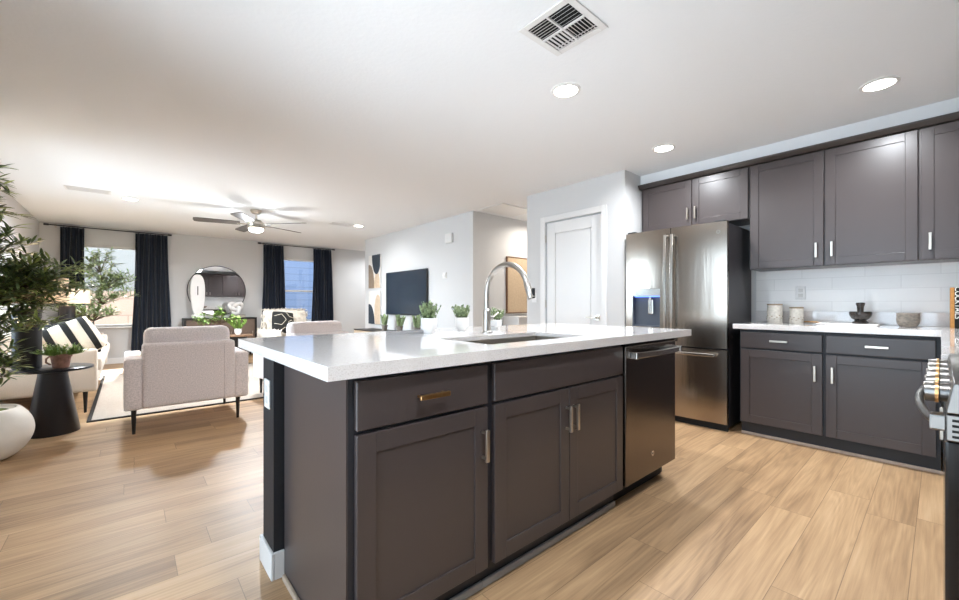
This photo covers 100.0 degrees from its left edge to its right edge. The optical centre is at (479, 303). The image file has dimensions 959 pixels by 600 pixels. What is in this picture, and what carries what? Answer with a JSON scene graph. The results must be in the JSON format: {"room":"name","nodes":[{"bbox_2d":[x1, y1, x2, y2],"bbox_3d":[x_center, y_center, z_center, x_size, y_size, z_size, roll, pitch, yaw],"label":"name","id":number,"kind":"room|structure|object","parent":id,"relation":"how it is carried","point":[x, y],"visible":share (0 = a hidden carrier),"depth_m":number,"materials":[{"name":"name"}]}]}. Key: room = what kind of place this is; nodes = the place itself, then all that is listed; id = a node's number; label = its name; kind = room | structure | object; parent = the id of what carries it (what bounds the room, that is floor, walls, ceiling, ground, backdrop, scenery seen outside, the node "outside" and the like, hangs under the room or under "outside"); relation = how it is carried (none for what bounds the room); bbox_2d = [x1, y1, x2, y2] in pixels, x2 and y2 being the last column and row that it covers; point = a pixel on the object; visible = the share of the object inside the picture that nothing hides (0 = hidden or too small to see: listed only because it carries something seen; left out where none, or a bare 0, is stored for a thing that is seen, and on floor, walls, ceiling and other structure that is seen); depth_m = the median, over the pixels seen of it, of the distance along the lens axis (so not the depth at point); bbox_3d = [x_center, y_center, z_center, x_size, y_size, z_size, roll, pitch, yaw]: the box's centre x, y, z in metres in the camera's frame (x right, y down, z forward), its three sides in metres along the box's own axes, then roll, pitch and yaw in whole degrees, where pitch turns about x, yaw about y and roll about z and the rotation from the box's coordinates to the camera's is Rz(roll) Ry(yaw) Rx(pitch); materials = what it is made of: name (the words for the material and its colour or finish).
{"room":"kitchen","nodes":[
{"label":"kitchen","id":0,"kind":"room"},
{"bbox_2d":[0,187,38,331],"bbox_3d":[-3.926,-0.140,2.719,0.120,2.440,10.580,0,0,-41],"label":"wall","id":1,"kind":"structure","parent":0,"point":[7,199],"depth_m":5.41,"materials":[{"name":"grey paint"}]},
{"bbox_2d":[84,247,134,291],"bbox_3d":[-14.160,-1.370,12.197,7.500,5.000,3.800,0,0,-41],"label":"sky","id":2,"kind":"structure","parent":0,"point":[127,257],"depth_m":12.66,"materials":[{"name":"white"}]},
{"bbox_2d":[39,222,364,358],"bbox_3d":[-4.565,-0.140,9.103,7.310,2.440,0.120,0,0,-41],"label":"wall","id":3,"kind":"structure","parent":0,"point":[187,254],"depth_m":8.27,"materials":[{"name":"grey paint"}]},
{"bbox_2d":[43,223,171,235],"bbox_3d":[-6.562,-1.312,7.202,1.680,0.060,0.116,0,0,-41],"label":"curtain rod","id":4,"kind":"object","parent":3,"relation":"attached to","point":[56,225],"visible":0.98,"depth_m":7.08,"materials":[{"name":"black metal"}]},
{"bbox_2d":[58,227,84,321],"bbox_3d":[-6.916,-0.115,6.841,0.382,2.360,0.096,0,0,-41],"label":"curtain","id":5,"kind":"object","parent":4,"relation":"hanging from","point":[71,238],"visible":0.35,"depth_m":6.83,"materials":[{"name":"black fabric"}]},
{"bbox_2d":[131,233,170,350],"bbox_3d":[-6.123,-0.115,7.527,0.601,2.360,0.099,0,0,-41],"label":"curtain","id":6,"kind":"object","parent":4,"relation":"hanging from","point":[152,308],"visible":0.75,"depth_m":7.50,"materials":[{"name":"black fabric"}]},
{"bbox_2d":[84,244,134,328],"bbox_3d":[-6.640,-0.300,7.245,1.200,1.480,0.110,0,0,-41],"label":"window","id":7,"kind":"structure","parent":3,"relation":"in","point":[85,245],"depth_m":7.26,"materials":[{"name":"white paint"}]},
{"bbox_2d":[105,351,252,363],"bbox_3d":[-4.521,1.030,9.052,7.310,0.100,0.014,0,0,-41],"label":"baseboard","id":8,"kind":"structure","parent":3,"relation":"attached to","point":[110,360],"depth_m":7.26,"materials":[{"name":"white paint"}]},
{"bbox_2d":[187,266,245,315],"bbox_3d":[-5.390,-0.265,8.284,1.024,1.024,0.026,0,0,-41],"label":"wall mirror","id":9,"kind":"object","parent":3,"relation":"attached to","point":[223,285],"visible":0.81,"depth_m":8.32,"materials":[{"name":"clear glass"}]},
{"bbox_2d":[258,242,334,250],"bbox_3d":[-4.181,-1.312,9.279,1.680,0.060,0.116,0,0,-41],"label":"curtain rod","id":10,"kind":"object","parent":3,"relation":"attached to","point":[258,242],"visible":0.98,"depth_m":9.19,"materials":[{"name":"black metal"}]},
{"bbox_2d":[261,244,284,328],"bbox_3d":[-4.554,-0.115,8.896,0.511,2.360,0.099,0,0,-41],"label":"curtain","id":11,"kind":"object","parent":10,"relation":"hanging from","point":[273,255],"visible":0.62,"depth_m":8.89,"materials":[{"name":"black fabric"}]},
{"bbox_2d":[311,249,332,320],"bbox_3d":[-3.751,-0.115,9.603,0.536,2.360,0.096,0,0,-41],"label":"curtain","id":12,"kind":"object","parent":10,"relation":"hanging from","point":[322,296],"visible":0.73,"depth_m":9.59,"materials":[{"name":"black fabric"}]},
{"bbox_2d":[284,258,312,320],"bbox_3d":[-4.248,-0.300,9.333,1.010,1.480,0.110,0,0,-41],"label":"window","id":13,"kind":"structure","parent":3,"relation":"in","point":[288,259],"depth_m":9.38,"materials":[{"name":"white paint"}]},
{"bbox_2d":[263,357,283,552],"bbox_3d":[-0.035,0.644,2.360,2.190,0.872,0.158,0,0,-41],"label":"wall","id":14,"kind":"structure","parent":0,"point":[273,419],"depth_m":1.60,"materials":[{"name":"black paint"}]},
{"bbox_2d":[264,378,269,409],"bbox_3d":[-0.863,0.365,1.636,0.008,0.116,0.072,0,0,-41],"label":"electrical outlet","id":15,"kind":"object","parent":14,"relation":"attached to","point":[266,381],"visible":1,"depth_m":1.62,"materials":[{"name":"white paint"}]},
{"bbox_2d":[260,534,283,581],"bbox_3d":[-0.034,1.028,2.360,2.216,0.105,0.186,0,0,-41],"label":"baseboard","id":16,"kind":"structure","parent":14,"relation":"attached to","point":[273,563],"depth_m":1.59,"materials":[{"name":"white paint"}]},
{"bbox_2d":[365,211,526,329],"bbox_3d":[-0.361,-0.140,8.019,2.400,2.440,3.560,0,0,-41],"label":"wall","id":17,"kind":"structure","parent":0,"point":[481,242],"depth_m":6.36,"materials":[{"name":"grey paint"}]},
{"bbox_2d":[368,291,380,323],"bbox_3d":[-2.130,0.075,8.195,0.032,0.670,0.510,0,0,-41],"label":"wall art","id":18,"kind":"object","parent":17,"relation":"attached to","point":[374,306],"visible":1,"depth_m":8.17,"materials":[{"name":"fabric"}]},
{"bbox_2d":[369,254,380,287],"bbox_3d":[-2.130,-0.655,8.195,0.032,0.670,0.510,0,0,-41],"label":"wall art","id":19,"kind":"object","parent":17,"relation":"attached to","point":[374,260],"visible":1,"depth_m":8.14,"materials":[{"name":"paper"}]},
{"bbox_2d":[386,268,427,315],"bbox_3d":[-1.333,-0.195,7.271,0.046,0.800,1.400,0,0,-41],"label":"television","id":20,"kind":"object","parent":17,"relation":"attached to","point":[407,290],"visible":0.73,"depth_m":7.21,"materials":[{"name":"black glass"}]},
{"bbox_2d":[445,233,452,243],"bbox_3d":[-0.479,-1.025,6.298,0.039,0.150,0.180,0,0,-41],"label":"wall sensor","id":21,"kind":"object","parent":17,"relation":"attached to","point":[448,237],"visible":1,"depth_m":6.26,"materials":[{"name":"white paint"}]},
{"bbox_2d":[478,203,526,216],"bbox_3d":[0.412,-1.353,5.840,0.700,0.014,0.500,0,0,-41],"label":"ceiling","id":22,"kind":"structure","parent":17,"relation":"attached to","point":[502,208],"depth_m":5.78,"materials":[{"name":"white paint"}]},
{"bbox_2d":[506,256,526,312],"bbox_3d":[0.883,-0.297,6.718,1.215,0.895,0.035,0,0,-41],"label":"wall art","id":23,"kind":"object","parent":17,"relation":"attached to","point":[516,297],"visible":0.41,"depth_m":6.43,"materials":[{"name":"paper"}]},
{"bbox_2d":[0,354,942,599],"bbox_3d":[-1.087,1.105,5.117,7.550,0.050,10.700,0,0,-41],"label":"floor","id":24,"kind":"structure","parent":0,"point":[170,509],"depth_m":1.99,"materials":[{"name":"brown wood"}]},
{"bbox_2d":[0,162,94,459],"bbox_3d":[-3.329,0.000,2.820,0.891,2.160,0.866,0,0,-34],"label":"potted tree","id":25,"kind":"object","parent":24,"relation":"on","point":[17,424],"visible":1,"depth_m":2.84,"materials":[{"name":"green plant"}]},
{"bbox_2d":[8,363,93,438],"bbox_3d":[-3.579,0.805,3.380,0.500,0.549,0.500,0,0,-41],"label":"end table","id":26,"kind":"object","parent":24,"relation":"on","point":[53,409],"visible":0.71,"depth_m":3.30,"materials":[{"name":"black paint"}]},
{"bbox_2d":[11,278,69,369],"bbox_3d":[-3.712,0.158,3.304,0.490,0.745,0.490,0,0,-41],"label":"table lamp","id":27,"kind":"object","parent":26,"relation":"on","point":[34,336],"visible":0.28,"depth_m":3.26,"materials":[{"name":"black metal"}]},
{"bbox_2d":[29,342,88,368],"bbox_3d":[-3.470,0.421,3.328,0.352,0.219,0.336,0,0,-41],"label":"potted plant","id":28,"kind":"object","parent":26,"relation":"on","point":[60,358],"visible":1,"depth_m":3.30,"materials":[{"name":"green plant"}]},
{"bbox_2d":[0,328,109,412],"bbox_3d":[-4.956,0.680,4.714,0.870,0.800,2.620,0,0,-41],"label":"sofa","id":29,"kind":"object","parent":24,"relation":"on","point":[85,380],"visible":0.33,"depth_m":3.90,"materials":[{"name":"beige fabric"}]},
{"bbox_2d":[0,332,10,352],"bbox_3d":[-4.729,0.422,4.142,0.200,0.285,1.151,0,0,-41],"label":"cushion","id":30,"kind":"object","parent":29,"relation":"on","point":[7,343],"depth_m":3.71,"materials":[{"name":"beige fabric"}]},
{"bbox_2d":[42,316,106,349],"bbox_3d":[-4.276,0.380,4.232,0.284,0.492,0.517,0,0,39],"label":"throw pillow","id":31,"kind":"object","parent":29,"relation":"on","point":[81,330],"visible":0.71,"depth_m":4.21,"materials":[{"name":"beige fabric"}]},
{"bbox_2d":[43,342,109,354],"bbox_3d":[-5.274,0.620,5.200,0.710,0.130,1.151,0,0,-41],"label":"seat cushion","id":32,"kind":"object","parent":29,"relation":"on","point":[107,348],"depth_m":5.30,"materials":[{"name":"beige fabric"}]},
{"bbox_2d":[98,349,106,369],"bbox_3d":[-4.514,0.620,4.330,0.710,0.130,1.151,0,0,-41],"label":"seat cushion","id":33,"kind":"object","parent":29,"relation":"on","point":[102,355],"depth_m":4.33,"materials":[{"name":"beige fabric"}]},
{"bbox_2d":[46,247,140,333],"bbox_3d":[-6.143,0.082,6.442,1.137,1.995,0.669,0,0,-41],"label":"potted tree","id":34,"kind":"object","parent":24,"relation":"on","point":[105,283],"visible":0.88,"depth_m":6.47,"materials":[{"name":"green plant"}]},
{"bbox_2d":[86,363,262,422],"bbox_3d":[-3.337,1.074,5.901,3.300,0.012,3.100,0,0,-41],"label":"area rug","id":35,"kind":"object","parent":24,"relation":"on","point":[107,404],"visible":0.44,"depth_m":4.41,"materials":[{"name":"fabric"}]},
{"bbox_2d":[230,334,252,350],"bbox_3d":[-4.106,0.795,6.835,0.460,0.545,0.460,0,0,-41],"label":"side table","id":36,"kind":"object","parent":35,"relation":"on","point":[234,337],"visible":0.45,"depth_m":6.71,"materials":[{"name":"brown wood"}]},
{"bbox_2d":[228,319,246,334],"bbox_3d":[-4.056,0.379,6.763,0.295,0.286,0.212,0,0,-41],"label":"potted plant","id":37,"kind":"object","parent":36,"relation":"on","point":[237,325],"visible":0.78,"depth_m":6.76,"materials":[{"name":"green plant"}]},
{"bbox_2d":[257,308,308,337],"bbox_3d":[-3.442,0.562,7.424,0.951,1.008,1.134,0,0,39],"label":"chair","id":38,"kind":"object","parent":35,"relation":"on","point":[299,315],"visible":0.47,"depth_m":7.31,"materials":[{"name":"fabric"}]},
{"bbox_2d":[272,311,293,332],"bbox_3d":[-3.589,0.340,7.353,0.204,0.406,0.413,0,0,40],"label":"throw pillow","id":39,"kind":"object","parent":38,"relation":"on","point":[280,320],"visible":0.75,"depth_m":7.26,"materials":[{"name":"black fabric"}]},
{"bbox_2d":[253,321,347,392],"bbox_3d":[-2.124,0.644,4.926,0.855,0.872,0.900,0,0,40],"label":"armchair","id":40,"kind":"object","parent":35,"relation":"on","point":[309,327],"visible":0.19,"depth_m":4.71,"materials":[{"name":"fabric"}]},
{"bbox_2d":[286,321,341,335],"bbox_3d":[-1.948,0.394,4.774,0.180,0.372,0.637,0,0,40],"label":"cushion","id":41,"kind":"object","parent":40,"relation":"on","point":[292,328],"depth_m":4.66,"materials":[{"name":"fabric"}]},
{"bbox_3d":[-3.699,0.868,5.532,0.840,0.401,0.840,0,0,-41],"label":"coffee table","id":42,"kind":"object","parent":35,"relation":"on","visible":0},
{"bbox_2d":[191,306,242,325],"bbox_3d":[-3.716,0.347,5.731,0.646,0.639,0.301,0,0,-41],"label":"potted plant","id":43,"kind":"object","parent":42,"relation":"on","point":[215,319],"visible":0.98,"depth_m":5.69,"materials":[{"name":"green plant"}]},
{"bbox_2d":[123,325,247,434],"bbox_3d":[-2.811,0.644,3.861,0.900,0.872,0.855,0,0,-41],"label":"armchair","id":44,"kind":"object","parent":24,"relation":"on","point":[187,364],"visible":1,"depth_m":3.52,"materials":[{"name":"fabric"}]},
{"bbox_2d":[143,325,229,343],"bbox_3d":[-2.661,0.394,3.683,0.637,0.372,0.180,0,0,-41],"label":"cushion","id":45,"kind":"object","parent":44,"relation":"on","point":[187,333],"depth_m":3.60,"materials":[{"name":"fabric"}]},
{"bbox_2d":[182,317,256,353],"bbox_3d":[-5.222,0.680,8.121,1.230,0.800,0.415,0,0,-41],"label":"console table","id":46,"kind":"object","parent":24,"relation":"on","point":[250,327],"visible":0.34,"depth_m":8.20,"materials":[{"name":"black wood"}]},
{"bbox_2d":[190,274,204,317],"bbox_3d":[-5.497,-0.145,7.851,0.239,0.850,0.100,0,0,-41],"label":"sculpture","id":47,"kind":"object","parent":46,"relation":"on","point":[197,285],"visible":0.93,"depth_m":7.82,"materials":[{"name":"white"}]},
{"bbox_3d":[-4.965,0.265,8.276,0.260,0.030,0.180,0,0,-41],"label":"book","id":48,"kind":"object","parent":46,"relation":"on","visible":0},
{"bbox_3d":[-4.965,0.236,8.276,0.240,0.026,0.180,0,0,-44],"label":"book","id":49,"kind":"object","parent":48,"relation":"on","visible":0},
{"bbox_2d":[227,302,243,314],"bbox_3d":[-4.995,0.096,8.250,0.297,0.279,0.134,0,0,-41],"label":"knot sculpture","id":50,"kind":"object","parent":49,"relation":"on","point":[232,308],"visible":0.98,"depth_m":8.22,"materials":[{"name":"white ceramic"}]},
{"bbox_2d":[354,328,396,332],"bbox_3d":[-1.581,0.787,7.247,0.423,0.585,2.320,0,0,-41],"label":"media console","id":51,"kind":"object","parent":24,"relation":"on","point":[359,330],"visible":0.13,"depth_m":7.74,"materials":[{"name":"brown wood"}]},
{"bbox_2d":[380,314,388,330],"bbox_3d":[-1.733,0.336,7.399,0.137,0.317,0.184,0,0,-41],"label":"potted plant","id":52,"kind":"object","parent":51,"relation":"on","point":[384,319],"visible":1,"depth_m":7.36,"materials":[{"name":"green plant"}]},
{"bbox_2d":[395,314,405,330],"bbox_3d":[-1.361,0.333,6.990,0.167,0.322,0.144,0,0,6],"label":"potted plant","id":53,"kind":"object","parent":51,"relation":"on","point":[400,321],"visible":1,"depth_m":6.96,"materials":[{"name":"green plant"}]},
{"bbox_2d":[412,314,421,329],"bbox_3d":[-1.017,0.329,6.579,0.185,0.332,0.160,0,0,8],"label":"potted plant","id":54,"kind":"object","parent":51,"relation":"on","point":[416,320],"visible":0.94,"depth_m":6.56,"materials":[{"name":"green plant"}]},
{"bbox_2d":[282,362,489,599],"bbox_3d":[-0.356,0.643,1.524,0.563,0.874,0.651,0,0,-41],"label":"base cabinet","id":55,"kind":"object","parent":24,"relation":"on","point":[386,477],"visible":0.89,"depth_m":1.30,"materials":[{"name":"grey paint"}]},
{"bbox_2d":[502,316,526,324],"bbox_3d":[0.937,0.637,6.531,1.240,0.884,0.350,0,0,-41],"label":"base cabinet","id":56,"kind":"object","parent":24,"relation":"on","point":[507,320],"visible":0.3,"depth_m":6.12,"materials":[{"name":"white paint"}]},
{"bbox_2d":[481,345,622,587],"bbox_3d":[0.212,0.643,2.018,0.943,0.874,0.649,0,0,-41],"label":"base cabinet","id":57,"kind":"object","parent":24,"relation":"on","point":[556,419],"visible":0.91,"depth_m":1.72,"materials":[{"name":"grey paint"}]},
{"bbox_2d":[238,323,690,381],"bbox_3d":[0.110,0.186,2.261,2.349,0.040,1.140,0,0,-41],"label":"countertop","id":58,"kind":"structure","parent":57,"relation":"on","point":[343,356],"depth_m":1.60,"materials":[{"name":"white stone"}]},
{"bbox_2d":[419,300,440,332],"bbox_3d":[-0.283,0.072,2.290,0.123,0.188,0.110,0,0,-41],"label":"potted succulent","id":59,"kind":"object","parent":58,"relation":"on","point":[429,320],"visible":1,"depth_m":2.26,"materials":[{"name":"ceramic"}]},
{"bbox_2d":[421,318,436,332],"bbox_3d":[-0.287,0.123,2.286,0.094,0.085,0.094,0,0,-41],"label":"pot","id":60,"kind":"object","parent":59,"relation":"on","point":[428,325],"depth_m":2.25,"materials":[{"name":"white ceramic"}]},
{"bbox_2d":[451,304,469,330],"bbox_3d":[-0.118,0.083,2.525,0.115,0.165,0.109,0,0,-41],"label":"potted succulent","id":61,"kind":"object","parent":58,"relation":"on","point":[461,319],"visible":0.98,"depth_m":2.50,"materials":[{"name":"ceramic"}]},
{"bbox_2d":[455,317,468,330],"bbox_3d":[-0.112,0.126,2.524,0.088,0.080,0.088,0,0,-41],"label":"pot","id":62,"kind":"object","parent":61,"relation":"on","point":[461,323],"depth_m":2.49,"materials":[{"name":"white ceramic"}]},
{"bbox_2d":[490,307,505,328],"bbox_3d":[0.105,0.094,2.691,0.142,0.145,0.127,0,0,-11],"label":"potted succulent","id":63,"kind":"object","parent":58,"relation":"on","point":[496,323],"visible":0.64,"depth_m":2.66,"materials":[{"name":"green plant"}]},
{"bbox_2d":[491,319,501,328],"bbox_3d":[0.105,0.136,2.686,0.088,0.060,0.088,0,0,-41],"label":"pot","id":64,"kind":"object","parent":63,"relation":"on","point":[496,323],"depth_m":2.65,"materials":[{"name":"white ceramic"}]},
{"bbox_2d":[482,262,534,332],"bbox_3d":[0.175,-0.030,2.181,0.132,0.391,0.384,0,0,-41],"label":"kitchen faucet","id":65,"kind":"object","parent":58,"relation":"on","point":[530,292],"visible":1,"depth_m":2.23,"materials":[{"name":"silver metal"}]},
{"bbox_2d":[463,336,558,343],"bbox_3d":[0.186,0.309,2.000,0.730,0.242,0.390,0,0,-41],"label":"sink","id":66,"kind":"object","parent":58,"relation":"in","point":[527,338],"visible":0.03,"depth_m":2.23,"materials":[{"name":"silver metal"}]},
{"bbox_2d":[613,338,681,500],"bbox_3d":[0.815,0.646,2.509,0.600,0.868,0.661,0,0,-41],"label":"dishwasher","id":67,"kind":"object","parent":24,"relation":"on","point":[648,374],"visible":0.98,"depth_m":2.26,"materials":[{"name":"silver metal"}]},
{"bbox_2d":[626,219,750,431],"bbox_3d":[1.984,0.185,3.893,0.760,1.790,0.906,0,0,-41],"label":"refrigerator","id":68,"kind":"object","parent":24,"relation":"on","point":[697,278],"visible":0.78,"depth_m":3.55,"materials":[{"name":"silver metal"}]},
{"bbox_2d":[740,329,825,449],"bbox_3d":[2.546,0.643,3.323,0.634,0.874,0.540,0,0,-41],"label":"base cabinet","id":69,"kind":"object","parent":24,"relation":"on","point":[782,373],"visible":0.92,"depth_m":3.12,"materials":[{"name":"grey paint"}]},
{"bbox_2d":[825,332,942,474],"bbox_3d":[2.914,0.643,2.901,0.634,0.874,0.580,0,0,-41],"label":"base cabinet","id":70,"kind":"object","parent":24,"relation":"on","point":[872,381],"visible":0.79,"depth_m":2.72,"materials":[{"name":"grey paint"}]},
{"bbox_2d":[915,354,958,599],"bbox_3d":[1.431,0.595,0.855,0.760,0.930,0.687,0,0,-41],"label":"range","id":71,"kind":"object","parent":24,"relation":"on","point":[941,383],"visible":1,"depth_m":0.83,"materials":[{"name":"silver metal"}]},
{"bbox_2d":[940,407,942,439],"bbox_3d":[2.402,0.643,1.681,1.790,0.874,0.634,0,0,-41],"label":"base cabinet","id":72,"kind":"object","parent":24,"relation":"on","point":[941,408],"visible":0.1,"depth_m":1.68,"materials":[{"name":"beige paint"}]},
{"bbox_2d":[733,322,958,359],"bbox_3d":[2.268,0.186,2.303,2.438,0.040,1.792,0,0,-41],"label":"countertop","id":73,"kind":"structure","parent":72,"relation":"on","point":[949,336],"depth_m":2.77,"materials":[{"name":"white stone"}]},
{"bbox_2d":[766,304,782,322],"bbox_3d":[2.576,0.084,3.512,0.113,0.164,0.121,0,0,-41],"label":"ceramic jar","id":74,"kind":"object","parent":73,"relation":"on","point":[774,311],"visible":0.98,"depth_m":3.47,"materials":[{"name":"white ceramic"}]},
{"bbox_2d":[789,307,803,323],"bbox_3d":[2.669,0.097,3.390,0.097,0.138,0.105,0,0,-41],"label":"ceramic jar","id":75,"kind":"object","parent":73,"relation":"on","point":[796,314],"visible":0.99,"depth_m":3.35,"materials":[{"name":"white ceramic"}]},
{"bbox_2d":[804,321,879,325],"bbox_3d":[2.834,0.154,3.171,0.170,0.023,0.442,0,0,-41],"label":"serving board","id":76,"kind":"object","parent":73,"relation":"on","point":[816,322],"visible":0.99,"depth_m":3.10,"materials":[{"name":"white stone"}]},
{"bbox_2d":[849,302,871,323],"bbox_3d":[2.913,0.070,3.080,0.132,0.162,0.132,0,0,-41],"label":"mortar","id":77,"kind":"object","parent":76,"relation":"on","point":[860,316],"visible":1,"depth_m":3.06,"materials":[{"name":"stone"}]},
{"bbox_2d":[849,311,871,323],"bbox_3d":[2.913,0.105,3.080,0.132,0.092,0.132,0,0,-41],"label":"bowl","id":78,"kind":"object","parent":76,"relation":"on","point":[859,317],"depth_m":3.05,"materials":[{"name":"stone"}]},
{"bbox_2d":[756,311,949,326],"bbox_3d":[2.268,0.115,2.303,2.438,0.102,1.792,0,0,-41],"label":"backsplash","id":79,"kind":"structure","parent":73,"relation":"on","point":[882,318],"depth_m":3.17,"materials":[{"name":"white tile"}]},
{"bbox_2d":[896,313,919,326],"bbox_3d":[3.063,0.117,2.878,0.121,0.099,0.121,0,0,-41],"label":"stone bowl","id":80,"kind":"object","parent":73,"relation":"on","point":[902,319],"visible":0.97,"depth_m":2.84,"materials":[{"name":"stone"}]},
{"bbox_2d":[950,287,958,328],"bbox_3d":[3.290,0.027,2.760,0.213,0.277,0.084,0,0,-41],"label":"cookbook","id":81,"kind":"object","parent":73,"relation":"on","point":[954,292],"visible":1,"depth_m":2.71,"materials":[{"name":"black paper"}]},
{"bbox_3d":[-6.080,0.805,5.843,0.500,0.549,0.500,0,0,-41],"label":"end table","id":82,"kind":"object","parent":24,"relation":"on","visible":0},
{"bbox_2d":[59,289,90,320],"bbox_3d":[-6.014,0.158,5.874,0.490,0.745,0.490,0,0,-41],"label":"table lamp","id":83,"kind":"object","parent":82,"relation":"on","point":[84,297],"visible":0.27,"depth_m":5.82,"materials":[{"name":"fabric"}]},
{"bbox_2d":[0,0,958,250],"bbox_3d":[-1.087,-1.410,5.117,7.550,0.100,10.700,0,0,-41],"label":"ceiling","id":84,"kind":"structure","parent":0,"point":[384,117],"depth_m":2.67,"materials":[{"name":"white paint"}]},
{"bbox_2d":[63,185,110,194],"bbox_3d":[-4.676,-1.356,4.812,0.400,0.006,0.200,0,0,-41],"label":"ceiling vent","id":85,"kind":"object","parent":84,"relation":"in","point":[65,186],"visible":1,"depth_m":4.81,"materials":[{"name":"white paint"}]},
{"bbox_2d":[193,209,299,232],"bbox_3d":[-3.284,-1.198,5.865,1.446,0.323,1.426,0,0,-41],"label":"ceiling fan","id":86,"kind":"object","parent":84,"relation":"hanging from","point":[253,225],"visible":1,"depth_m":5.74,"materials":[{"name":"silver metal"}]},
{"bbox_2d":[518,0,607,55],"bbox_3d":[0.411,-1.354,1.985,0.310,0.011,0.310,0,0,-41],"label":"ceiling vent","id":87,"kind":"object","parent":84,"relation":"in","point":[565,25],"visible":1,"depth_m":1.97,"materials":[{"name":"white metal"}]},
{"bbox_2d":[551,82,580,98],"bbox_3d":[0.550,-1.355,2.564,0.186,0.009,0.186,0,0,-41],"label":"recessed light","id":88,"kind":"object","parent":84,"relation":"in","point":[568,89],"visible":1,"depth_m":2.56,"materials":[{"name":"white paint"}]},
{"bbox_2d":[555,85,576,96],"bbox_3d":[0.550,-1.355,2.564,0.142,0.005,0.142,0,0,-41],"label":"diffuser","id":89,"kind":"object","parent":88,"relation":"attached to","point":[560,90],"depth_m":2.55,"materials":[{"name":"white"}]},
{"bbox_2d":[652,144,675,152],"bbox_3d":[1.607,-1.355,3.512,0.186,0.009,0.186,0,0,-41],"label":"recessed light","id":90,"kind":"object","parent":84,"relation":"in","point":[664,147],"visible":1,"depth_m":3.51,"materials":[{"name":"white paint"}]},
{"bbox_2d":[655,146,672,151],"bbox_3d":[1.607,-1.355,3.512,0.142,0.005,0.142,0,0,-41],"label":"diffuser","id":91,"kind":"object","parent":90,"relation":"attached to","point":[657,148],"depth_m":3.51,"materials":[{"name":"white"}]},
{"bbox_2d":[859,75,900,92],"bbox_3d":[2.473,-1.355,2.490,0.186,0.009,0.186,0,0,-41],"label":"recessed light","id":92,"kind":"object","parent":84,"relation":"in","point":[881,83],"visible":1,"depth_m":2.48,"materials":[{"name":"white paint"}]},
{"bbox_2d":[864,79,895,90],"bbox_3d":[2.473,-1.355,2.490,0.142,0.005,0.142,0,0,-41],"label":"diffuser","id":93,"kind":"object","parent":92,"relation":"attached to","point":[879,84],"depth_m":2.48,"materials":[{"name":"white"}]},
{"bbox_2d":[527,170,641,325],"bbox_3d":[1.943,-0.140,5.378,2.400,2.440,1.330,0,0,-41],"label":"wall","id":94,"kind":"structure","parent":0,"point":[620,191],"depth_m":4.27,"materials":[{"name":"grey paint"}]},
{"bbox_2d":[545,214,600,324],"bbox_3d":[1.046,0.052,4.585,0.096,2.035,0.754,0,0,-41],"label":"door","id":95,"kind":"structure","parent":94,"relation":"in","point":[573,245],"depth_m":4.58,"materials":[{"name":"white paint"}]},
{"bbox_2d":[540,204,606,325],"bbox_3d":[1.043,0.018,4.573,0.016,2.125,0.900,0,0,-41],"label":"trim","id":96,"kind":"structure","parent":94,"relation":"attached to","point":[603,208],"depth_m":4.38,"materials":[{"name":"white paint"}]},
{"bbox_2d":[641,97,958,184],"bbox_3d":[2.638,-1.304,3.495,0.330,0.112,2.418,0,0,-41],"label":"wall","id":97,"kind":"structure","parent":0,"point":[951,105],"depth_m":3.19,"materials":[{"name":"white paint"}]},
{"bbox_2d":[738,225,942,452],"bbox_3d":[2.922,-0.140,3.511,0.120,2.440,2.770,0,0,-41],"label":"wall","id":98,"kind":"structure","parent":0,"point":[747,227],"depth_m":3.80,"materials":[{"name":"grey paint"}]},
{"bbox_2d":[642,167,749,231],"bbox_3d":[2.156,-0.977,4.002,0.379,0.457,0.985,0,0,-41],"label":"upper cabinet","id":99,"kind":"object","parent":98,"relation":"attached to","point":[725,195],"visible":0.93,"depth_m":3.84,"materials":[{"name":"grey paint"}]},
{"bbox_2d":[795,286,805,299],"bbox_3d":[2.812,-0.094,3.526,0.008,0.116,0.072,0,0,-41],"label":"electrical outlet","id":100,"kind":"object","parent":98,"relation":"attached to","point":[800,291],"visible":1,"depth_m":3.52,"materials":[{"name":"white paint"}]},
{"bbox_2d":[750,130,919,271],"bbox_3d":[2.810,-0.751,3.252,0.379,0.907,1.005,0,0,-41],"label":"upper cabinet","id":101,"kind":"object","parent":98,"relation":"attached to","point":[857,204],"visible":1,"depth_m":3.09,"materials":[{"name":"grey paint"}]},
{"bbox_2d":[638,111,958,190],"bbox_3d":[2.619,-1.226,3.463,0.400,0.040,2.435,0,0,-41],"label":"crown molding","id":102,"kind":"structure","parent":101,"relation":"attached to","point":[951,117],"depth_m":3.15,"materials":[{"name":"grey wood"}]},
{"bbox_2d":[756,262,958,312],"bbox_3d":[3.192,-0.072,3.104,0.008,0.476,1.800,0,0,-41],"label":"backsplash","id":103,"kind":"structure","parent":98,"relation":"attached to","point":[925,287],"depth_m":3.21,"materials":[{"name":"white tile"}]},
{"bbox_2d":[919,121,958,263],"bbox_3d":[3.279,-0.751,2.715,0.379,0.907,0.420,0,0,-41],"label":"upper cabinet","id":104,"kind":"object","parent":98,"relation":"attached to","point":[938,144],"visible":1,"depth_m":2.71,"materials":[{"name":"grey paint"}]},
{"label":"outside","id":105,"kind":"structure","parent":0,"visible":0},
{"bbox_3d":[-4.193,1.165,7.848,20.000,0.070,26.660,0,0,-41],"label":"ground","id":106,"kind":"structure","parent":105,"visible":0},
{"bbox_2d":[86,291,133,324],"bbox_3d":[-10.798,0.415,7.964,10.200,1.430,0.200,0,0,-41],"label":"wall","id":107,"kind":"structure","parent":106,"relation":"on","point":[125,304],"depth_m":9.69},
{"bbox_2d":[284,260,312,319],"bbox_3d":[-5.030,-0.595,15.651,7.000,3.450,3.800,0,0,-41],"label":"neighbor house","id":108,"kind":"structure","parent":106,"relation":"on","point":[298,274],"depth_m":12.60,"materials":[{"name":"blue"}]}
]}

